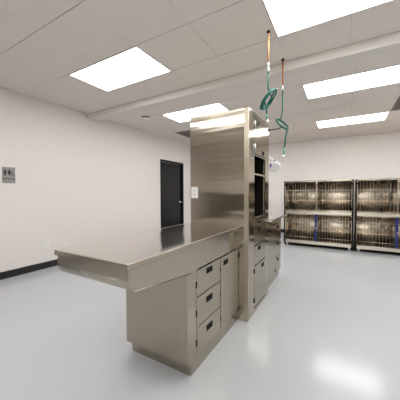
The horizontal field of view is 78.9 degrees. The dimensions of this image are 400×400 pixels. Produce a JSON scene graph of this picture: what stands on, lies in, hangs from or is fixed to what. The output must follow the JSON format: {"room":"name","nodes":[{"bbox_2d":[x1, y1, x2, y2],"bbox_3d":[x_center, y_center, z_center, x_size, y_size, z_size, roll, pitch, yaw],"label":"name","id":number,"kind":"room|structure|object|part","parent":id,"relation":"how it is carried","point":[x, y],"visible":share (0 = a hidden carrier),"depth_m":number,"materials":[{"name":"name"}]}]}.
{"room":"veterinary treatment room","nodes":[
{"label":"veterinary treatment room","id":0,"kind":"room"},
{"bbox_2d":[0,87,190,271],"bbox_3d":[-2.454,-0.303,4.211,0.150,2.822,10.600,1,2,30],"label":"wall","id":1,"kind":"structure","parent":0,"point":[79,180],"depth_m":4.31,"materials":[{"name":"white paint"}]},
{"bbox_2d":[2,167,14,182],"bbox_3d":[-2.767,-0.359,3.519,0.008,0.232,0.162,1,2,30],"label":"restroom sign","id":2,"kind":"object","parent":1,"relation":"attached to","point":[8,173],"visible":1,"depth_m":3.52,"materials":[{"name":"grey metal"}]},
{"bbox_2d":[0,259,57,279],"bbox_3d":[-2.379,1.056,4.210,0.012,0.105,10.600,1,2,30],"label":"baseboard","id":3,"kind":"structure","parent":1,"relation":"attached to","point":[23,270],"depth_m":3.73,"materials":[{"name":"black plastic"}]},
{"bbox_2d":[45,239,49,246],"bbox_3d":[-2.502,0.707,3.993,0.009,0.125,0.078,1,2,30],"label":"wall outlet","id":4,"kind":"object","parent":1,"relation":"attached to","point":[47,241],"visible":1,"depth_m":3.99,"materials":[{"name":"white plastic"}]},
{"bbox_2d":[1,87,187,144],"bbox_3d":[-2.386,-1.611,4.130,0.020,0.004,10.600,1,2,30],"label":"trim","id":5,"kind":"structure","parent":1,"relation":"attached to","point":[1,87],"depth_m":4.24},
{"bbox_2d":[160,159,183,227],"bbox_3d":[-0.820,-0.038,6.949,0.170,2.120,1.070,1,2,30],"label":"door","id":6,"kind":"structure","parent":1,"relation":"in","point":[171,172],"depth_m":6.93,"materials":[{"name":"black paint"}]},
{"bbox_2d":[0,232,399,399],"bbox_3d":[0.766,1.200,2.372,7.700,0.100,11.000,1,2,30],"label":"floor","id":7,"kind":"structure","parent":0,"point":[327,327],"depth_m":2.01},
{"bbox_2d":[126,247,238,375],"bbox_3d":[-0.092,0.811,2.088,0.565,0.700,0.889,1,2,30],"label":"base cabinet","id":8,"kind":"object","parent":7,"relation":"on","point":[177,323],"visible":0.91,"depth_m":1.73,"materials":[{"name":"metal"}]},
{"bbox_2d":[54,223,240,291],"bbox_3d":[-0.219,0.368,1.846,0.587,0.205,1.414,1,2,30],"label":"countertop","id":9,"kind":"structure","parent":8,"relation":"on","point":[136,262],"depth_m":1.39,"materials":[{"name":"metal"}]},
{"bbox_3d":[-0.067,0.373,2.122,0.550,0.171,0.780,1,2,30],"label":"apron panel","id":10,"kind":"part","parent":9,"relation":"part of","materials":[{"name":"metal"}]},
{"bbox_3d":[-0.059,0.777,1.614,0.016,0.604,0.106,1,2,30],"label":"frame","id":11,"kind":"part","parent":8,"relation":"part of","materials":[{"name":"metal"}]},
{"bbox_3d":[0.066,0.972,1.830,0.016,0.187,0.369,1,2,30],"label":"drawer","id":12,"kind":"part","parent":8,"relation":"part of","materials":[{"name":"metal"}]},
{"bbox_3d":[0.065,0.769,1.824,0.016,0.201,0.369,1,2,30],"label":"drawer","id":13,"kind":"part","parent":8,"relation":"part of","materials":[{"name":"metal"}]},
{"bbox_3d":[0.064,0.570,1.819,0.016,0.181,0.369,1,2,30],"label":"drawer","id":14,"kind":"part","parent":8,"relation":"part of","materials":[{"name":"metal"}]},
{"bbox_3d":[0.070,0.516,1.809,0.004,0.040,0.088,1,2,30],"label":"recessed pull","id":15,"kind":"part","parent":8,"relation":"part of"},
{"bbox_3d":[0.072,0.941,1.822,0.004,0.040,0.088,1,2,30],"label":"recessed pull","id":16,"kind":"part","parent":8,"relation":"part of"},
{"bbox_3d":[0.071,0.728,1.815,0.004,0.040,0.088,1,2,30],"label":"recessed pull","id":17,"kind":"part","parent":8,"relation":"part of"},
{"bbox_3d":[0.259,0.762,2.155,0.016,0.587,0.376,1,2,30],"label":"door","id":18,"kind":"part","parent":8,"relation":"part of","materials":[{"name":"metal"}]},
{"bbox_3d":[0.359,0.755,2.328,0.016,0.604,0.014,1,2,30],"label":"frame","id":19,"kind":"part","parent":8,"relation":"part of","materials":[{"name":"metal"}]},
{"bbox_2d":[190,107,268,321],"bbox_3d":[0.363,0.133,2.742,0.647,2.014,0.734,1,2,30],"label":"tall cabinet","id":20,"kind":"object","parent":7,"relation":"on","point":[229,150],"visible":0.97,"depth_m":2.42,"materials":[{"name":"metal"}]},
{"bbox_2d":[191,187,197,197],"bbox_3d":[-0.058,-0.079,2.552,0.080,0.118,0.009,1,2,30],"label":"outlet","id":21,"kind":"object","parent":20,"relation":"attached to","point":[194,190],"visible":1,"depth_m":2.55,"materials":[{"name":"white plastic"}]},
{"bbox_3d":[0.633,0.136,2.602,0.016,2.013,0.703,1,2,30],"label":"frame","id":22,"kind":"part","parent":20,"relation":"part of","materials":[{"name":"metal"}]},
{"bbox_2d":[254,173,264,176],"bbox_3d":[0.433,-0.270,2.715,0.476,0.016,0.372,1,2,30],"label":"shelf","id":23,"kind":"object","parent":20,"relation":"attached to","point":[255,174],"depth_m":2.72,"materials":[{"name":"metal"}]},
{"bbox_3d":[0.642,0.879,2.630,0.017,0.422,0.386,1,2,30],"label":"door","id":24,"kind":"part","parent":20,"relation":"part of","materials":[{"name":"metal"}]},
{"bbox_3d":[0.640,0.562,2.621,0.017,0.192,0.386,1,2,30],"label":"drawer","id":25,"kind":"part","parent":20,"relation":"part of","materials":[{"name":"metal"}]},
{"bbox_3d":[0.640,0.362,2.615,0.017,0.190,0.386,1,2,30],"label":"drawer","id":26,"kind":"part","parent":20,"relation":"part of","materials":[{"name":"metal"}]},
{"bbox_3d":[0.639,0.229,2.611,0.017,0.060,0.386,1,2,30],"label":"drawer","id":27,"kind":"part","parent":20,"relation":"part of","materials":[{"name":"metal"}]},
{"bbox_3d":[0.636,-0.638,2.586,0.017,0.338,0.386,1,2,30],"label":"door","id":28,"kind":"part","parent":20,"relation":"part of","materials":[{"name":"metal"}]},
{"bbox_2d":[269,156,279,171],"bbox_3d":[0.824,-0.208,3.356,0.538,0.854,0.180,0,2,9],"label":"lamp","id":29,"kind":"object","parent":20,"relation":"attached to","point":[274,166],"visible":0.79,"depth_m":3.26,"materials":[{"name":"white plastic"}]},
{"bbox_2d":[268,219,280,286],"bbox_3d":[0.745,0.684,3.440,0.612,0.868,0.821,1,2,30],"label":"base cabinet","id":30,"kind":"object","parent":7,"relation":"on","point":[274,228],"visible":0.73,"depth_m":3.29,"materials":[{"name":"metal"}]},
{"bbox_3d":[0.927,0.689,3.174,0.016,0.697,0.395,1,2,30],"label":"door","id":31,"kind":"part","parent":30,"relation":"part of","materials":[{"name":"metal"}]},
{"bbox_2d":[268,213,286,221],"bbox_3d":[0.790,0.233,3.437,0.683,0.031,0.886,1,2,30],"label":"countertop","id":32,"kind":"structure","parent":30,"relation":"on","point":[272,217],"depth_m":3.26,"materials":[{"name":"metal"}]},
{"bbox_3d":[1.108,0.910,3.488,0.016,0.236,0.305,1,2,30],"label":"drawer","id":33,"kind":"part","parent":30,"relation":"part of","materials":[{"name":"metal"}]},
{"bbox_3d":[1.107,0.674,3.481,0.016,0.224,0.305,1,2,30],"label":"drawer","id":34,"kind":"part","parent":30,"relation":"part of","materials":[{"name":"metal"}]},
{"bbox_3d":[1.106,0.443,3.474,0.016,0.225,0.305,1,2,30],"label":"drawer","id":35,"kind":"part","parent":30,"relation":"part of","materials":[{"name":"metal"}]},
{"bbox_2d":[284,179,353,250],"bbox_3d":[2.730,0.302,5.632,1.376,1.488,0.732,1,2,30],"label":"cage","id":36,"kind":"object","parent":7,"relation":"on","point":[320,213],"visible":0.99,"depth_m":5.71,"materials":[{"name":"metal"}]},
{"bbox_3d":[1.982,0.270,5.685,0.030,1.413,0.034,1,2,30],"label":"corner post","id":37,"kind":"part","parent":36,"relation":"part of","materials":[{"name":"silver metal"}]},
{"bbox_3d":[2.267,0.616,5.504,0.652,0.597,0.016,1,2,30],"label":"cage door","id":38,"kind":"part","parent":36,"relation":"part of","materials":[{"name":"silver metal"}]},
{"bbox_3d":[2.264,-0.085,5.484,0.652,0.660,0.016,1,2,30],"label":"cage door","id":39,"kind":"part","parent":36,"relation":"part of","materials":[{"name":"silver metal"}]},
{"bbox_3d":[2.562,-0.425,5.328,1.375,0.016,0.026,1,2,30],"label":"trim","id":40,"kind":"part","parent":36,"relation":"part of","materials":[{"name":"metal"}]},
{"bbox_3d":[2.840,0.623,5.169,0.652,0.597,0.016,1,2,30],"label":"cage door","id":41,"kind":"part","parent":36,"relation":"part of","materials":[{"name":"silver metal"}]},
{"bbox_3d":[2.837,-0.077,5.149,0.652,0.660,0.016,1,2,30],"label":"cage door","id":42,"kind":"part","parent":36,"relation":"part of","materials":[{"name":"silver metal"}]},
{"bbox_3d":[3.141,0.285,5.006,0.034,1.413,0.034,1,2,30],"label":"corner post","id":43,"kind":"part","parent":36,"relation":"part of","materials":[{"name":"silver metal"}]},
{"bbox_2d":[353,178,399,254],"bbox_3d":[3.938,0.318,4.924,1.376,1.488,0.732,1,2,30],"label":"cage","id":44,"kind":"object","parent":7,"relation":"on","point":[376,221],"visible":1,"depth_m":5.24,"materials":[{"name":"metal"}]},
{"bbox_3d":[3.189,0.286,4.977,0.030,1.413,0.034,1,2,30],"label":"corner post","id":45,"kind":"part","parent":44,"relation":"part of","materials":[{"name":"silver metal"}]},
{"bbox_3d":[3.475,0.631,4.797,0.652,0.597,0.016,1,2,30],"label":"cage door","id":46,"kind":"part","parent":44,"relation":"part of","materials":[{"name":"silver metal"}]},
{"bbox_3d":[3.472,-0.069,4.776,0.652,0.660,0.016,1,2,30],"label":"cage door","id":47,"kind":"part","parent":44,"relation":"part of","materials":[{"name":"silver metal"}]},
{"bbox_3d":[3.770,-0.409,4.621,1.375,0.016,0.026,1,2,30],"label":"trim","id":48,"kind":"part","parent":44,"relation":"part of","materials":[{"name":"metal"}]},
{"bbox_2d":[0,0,399,144],"bbox_3d":[0.755,-1.577,2.291,7.298,0.012,10.594,1,2,30],"label":"ceiling","id":49,"kind":"structure","parent":0,"point":[42,42],"depth_m":2.61,"materials":[{"name":"tile"}]},
{"bbox_2d":[68,45,170,91],"bbox_3d":[-1.004,-1.589,3.029,1.172,0.017,0.596,1,2,30],"label":"recessed light","id":50,"kind":"object","parent":49,"relation":"in","point":[132,65],"visible":0.94,"depth_m":2.97,"materials":[{"name":"white plastic"}]},
{"bbox_2d":[175,130,189,137],"bbox_3d":[-0.194,-1.684,6.178,0.605,0.014,0.684,1,2,30],"label":"ceiling vent","id":51,"kind":"object","parent":49,"relation":"in","point":[184,133],"visible":0.48,"depth_m":6.14,"materials":[{"name":"grey metal"}]},
{"bbox_2d":[162,103,227,122],"bbox_3d":[-0.057,-1.639,4.609,1.208,0.017,0.596,1,2,30],"label":"recessed light","id":52,"kind":"object","parent":49,"relation":"in","point":[183,115],"visible":0.74,"depth_m":4.53,"materials":[{"name":"white plastic"}]},
{"bbox_2d":[88,31,399,121],"bbox_3d":[1.071,-1.536,2.832,7.300,0.104,0.170,1,2,30],"label":"beam","id":53,"kind":"structure","parent":49,"relation":"attached to","point":[389,43],"depth_m":2.92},
{"bbox_2d":[260,30,276,122],"bbox_3d":[0.641,-1.146,2.272,0.161,0.848,0.207,1,2,30],"label":"hose","id":54,"kind":"object","parent":49,"relation":"hanging from","point":[264,99],"visible":1,"depth_m":2.26,"materials":[{"name":"green plastic"}]},
{"bbox_2d":[275,58,288,157],"bbox_3d":[0.932,-1.030,2.748,0.167,1.109,0.119,-2,2,-40],"label":"hose","id":55,"kind":"object","parent":49,"relation":"hanging from","point":[282,59],"visible":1,"depth_m":2.74,"materials":[{"name":"green plastic"}]},
{"bbox_2d":[262,0,393,37],"bbox_3d":[1.125,-1.561,1.782,1.224,0.017,0.596,1,2,30],"label":"recessed light","id":56,"kind":"object","parent":49,"relation":"in","point":[286,17],"visible":1,"depth_m":2.01,"materials":[{"name":"white plastic"}]},
{"bbox_2d":[302,64,399,98],"bbox_3d":[2.115,-1.610,3.336,1.246,0.017,0.596,1,2,30],"label":"recessed light","id":57,"kind":"object","parent":49,"relation":"in","point":[389,75],"visible":1,"depth_m":3.32,"materials":[{"name":"white plastic"}]},
{"bbox_2d":[316,111,389,127],"bbox_3d":[3.147,-1.665,5.096,1.246,0.017,0.596,1,2,30],"label":"recessed light","id":58,"kind":"object","parent":49,"relation":"in","point":[377,116],"visible":0.99,"depth_m":5.07,"materials":[{"name":"white plastic"}]},
{"bbox_2d":[391,97,399,110],"bbox_3d":[3.592,-1.635,4.006,0.614,0.014,0.764,1,2,30],"label":"ceiling vent","id":59,"kind":"object","parent":49,"relation":"in","point":[396,106],"visible":0.97,"depth_m":4.22,"materials":[{"name":"grey metal"}]},
{"bbox_2d":[269,131,399,228],"bbox_3d":[3.477,-0.406,6.965,7.700,2.822,0.150,1,2,30],"label":"wall","id":60,"kind":"structure","parent":0,"point":[371,156],"depth_m":6.73,"materials":[{"name":"white paint"}]},
{"bbox_2d":[270,131,398,144],"bbox_3d":[3.438,-1.712,6.848,7.280,0.004,0.020,1,2,30],"label":"trim","id":61,"kind":"structure","parent":60,"relation":"attached to","point":[396,131],"depth_m":6.64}
]}

